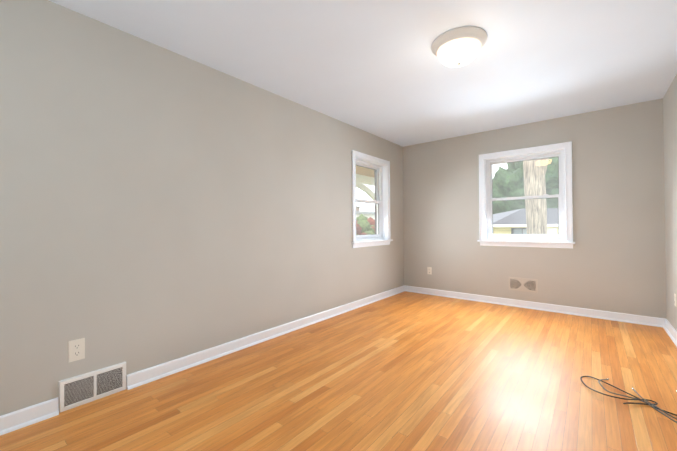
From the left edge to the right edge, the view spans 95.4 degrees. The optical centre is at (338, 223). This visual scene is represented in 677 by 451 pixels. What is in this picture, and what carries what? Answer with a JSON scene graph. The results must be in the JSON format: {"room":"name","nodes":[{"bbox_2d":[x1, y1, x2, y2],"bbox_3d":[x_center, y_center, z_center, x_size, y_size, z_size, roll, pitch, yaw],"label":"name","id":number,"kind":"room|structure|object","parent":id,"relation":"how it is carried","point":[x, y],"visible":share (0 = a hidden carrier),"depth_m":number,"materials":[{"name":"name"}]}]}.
{"room":"empty bedroom","nodes":[
{"label":"empty bedroom","id":0,"kind":"room"},
{"bbox_2d":[0,0,403,415],"bbox_3d":[-0.757,-0.090,3.084,0.160,2.440,5.670,-1,-1,39],"label":"wall","id":1,"kind":"structure","parent":0,"point":[159,205],"depth_m":2.22,"materials":[{"name":"beige paint"}]},
{"bbox_2d":[68,338,84,362],"bbox_3d":[-1.611,0.779,1.897,0.008,0.129,0.078,-1,-1,39],"label":"electrical outlet","id":2,"kind":"object","parent":1,"relation":"attached to","point":[76,349],"visible":1,"depth_m":1.89,"materials":[{"name":"beige plastic"}]},
{"bbox_2d":[58,361,125,412],"bbox_3d":[-1.549,1.031,1.959,0.018,0.186,0.345,-1,-1,39],"label":"air vent","id":3,"kind":"object","parent":1,"relation":"in","point":[79,390],"visible":1,"depth_m":1.94,"materials":[{"name":"white metal"}]},
{"bbox_2d":[0,285,404,435],"bbox_3d":[-0.625,1.083,3.075,0.031,0.092,5.510,-1,-1,39],"label":"baseboard","id":4,"kind":"structure","parent":1,"relation":"attached to","point":[24,417],"depth_m":2.43,"materials":[{"name":"white wood"}]},
{"bbox_2d":[351,150,392,247],"bbox_3d":[0.443,-0.323,4.520,0.220,1.306,1.016,-1,-1,39],"label":"window","id":5,"kind":"structure","parent":1,"relation":"in","point":[381,167],"depth_m":4.71,"materials":[{"name":"white wood"}]},
{"bbox_2d":[0,291,676,450],"bbox_3d":[0.549,1.151,2.111,3.387,0.080,5.830,-1,-1,39],"label":"floor","id":6,"kind":"structure","parent":0,"point":[407,371],"depth_m":2.02,"materials":[{"name":"brown wood"}]},
{"bbox_2d":[580,376,676,422],"bbox_3d":[1.921,1.077,1.930,0.643,0.058,0.538,-1,-1,39],"label":"cable","id":7,"kind":"object","parent":6,"relation":"on","point":[650,404],"visible":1,"depth_m":1.90,"materials":[{"name":"black plastic"}]},
{"bbox_2d":[49,0,676,146],"bbox_3d":[0.532,-1.388,2.135,3.387,0.120,5.830,-1,-1,39],"label":"ceiling","id":8,"kind":"structure","parent":0,"point":[378,68],"depth_m":2.40,"materials":[{"name":"white paint"}]},
{"bbox_2d":[431,26,486,67],"bbox_3d":[0.883,-1.243,2.267,0.384,0.172,0.384,-1,-1,39],"label":"ceiling light","id":9,"kind":"object","parent":8,"relation":"attached to","point":[457,47],"visible":1,"depth_m":2.17,"materials":[{"name":"white glass"}]},
{"bbox_2d":[403,98,666,318],"bbox_3d":[2.339,-0.100,4.315,3.387,2.440,0.160,-1,-1,39],"label":"wall","id":10,"kind":"structure","parent":0,"point":[613,259],"depth_m":3.76,"materials":[{"name":"beige paint"}]},
{"bbox_2d":[427,267,431,274],"bbox_3d":[1.456,0.757,4.928,0.070,0.115,0.008,-1,-1,39],"label":"electrical outlet","id":11,"kind":"object","parent":10,"relation":"attached to","point":[429,270],"visible":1,"depth_m":4.92,"materials":[{"name":"beige plastic"}]},
{"bbox_2d":[508,277,537,292],"bbox_3d":[2.454,0.816,4.106,0.335,0.175,0.012,-1,-1,39],"label":"air vent","id":12,"kind":"object","parent":10,"relation":"in","point":[523,284],"visible":1,"depth_m":4.10,"materials":[{"name":"beige metal"}]},
{"bbox_2d":[477,141,574,248],"bbox_3d":[2.492,-0.343,4.164,1.116,1.311,0.220,-1,-1,39],"label":"window","id":13,"kind":"structure","parent":10,"relation":"in","point":[562,152],"depth_m":4.11,"materials":[{"name":"white wood"}]},
{"bbox_2d":[404,285,664,326],"bbox_3d":[2.287,1.074,4.230,3.067,0.092,0.031,-1,-1,39],"label":"baseboard","id":14,"kind":"structure","parent":10,"relation":"attached to","point":[628,318],"depth_m":3.91,"materials":[{"name":"white wood"}]},
{"bbox_2d":[663,74,676,330],"bbox_3d":[1.738,-0.127,1.038,0.160,2.440,5.670,-1,-1,39],"label":"wall","id":15,"kind":"structure","parent":0,"point":[670,137],"depth_m":3.02,"materials":[{"name":"beige paint"}]},
{"bbox_2d":[663,319,676,346],"bbox_3d":[1.722,1.048,1.149,0.031,0.092,5.510,-1,-1,39],"label":"baseboard","id":16,"kind":"structure","parent":15,"relation":"attached to","point":[670,330],"depth_m":3.00,"materials":[{"name":"white wood"}]},
{"label":"outside","id":17,"kind":"structure","parent":0,"visible":0},
{"bbox_3d":[6.231,3.162,27.186,140.000,0.700,130.000,-1,-1,39],"label":"ground","id":18,"kind":"structure","parent":17,"visible":0},
{"bbox_2d":[356,206,374,219],"bbox_3d":[-5.256,-0.108,37.917,21.900,7.400,29.200,-1,-1,39],"label":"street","id":19,"kind":"structure","parent":18,"relation":"on","point":[365,213],"depth_m":31.00,"materials":[{"name":"white"}]},
{"bbox_2d":[356,214,374,234],"bbox_3d":[0.640,1.116,15.148,2.726,3.338,8.372,0,-1,10],"label":"shrubs","id":20,"kind":"object","parent":18,"relation":"on","point":[368,229],"depth_m":13.27,"materials":[{"name":"green plant"}]},
{"bbox_2d":[356,165,376,233],"bbox_3d":[0.226,0.491,7.094,3.380,4.540,9.300,-1,-1,39],"label":"porch roof","id":21,"kind":"structure","parent":18,"relation":"on","point":[365,176],"depth_m":10.15,"materials":[{"name":"white"}]},
{"bbox_2d":[493,208,557,234],"bbox_3d":[15.338,0.488,20.138,14.900,4.590,8.400,0,-1,0],"label":"house","id":22,"kind":"structure","parent":18,"relation":"on","point":[517,227],"depth_m":16.43,"materials":[{"name":"white"}]},
{"bbox_2d":[493,157,558,213],"bbox_3d":[-0.954,-4.821,39.956,57.366,15.812,30.053,-1,-1,39],"label":"foliage","id":23,"kind":"object","parent":18,"relation":"on","point":[508,176],"depth_m":28.05,"materials":[{"name":"green plant"}]},
{"bbox_2d":[523,158,548,233],"bbox_3d":[7.346,-3.004,10.645,2.074,11.500,0.714,-1,-1,35],"label":"trunk","id":24,"kind":"object","parent":18,"relation":"on","point":[539,219],"depth_m":10.63,"materials":[{"name":"brown plant"}]}
]}

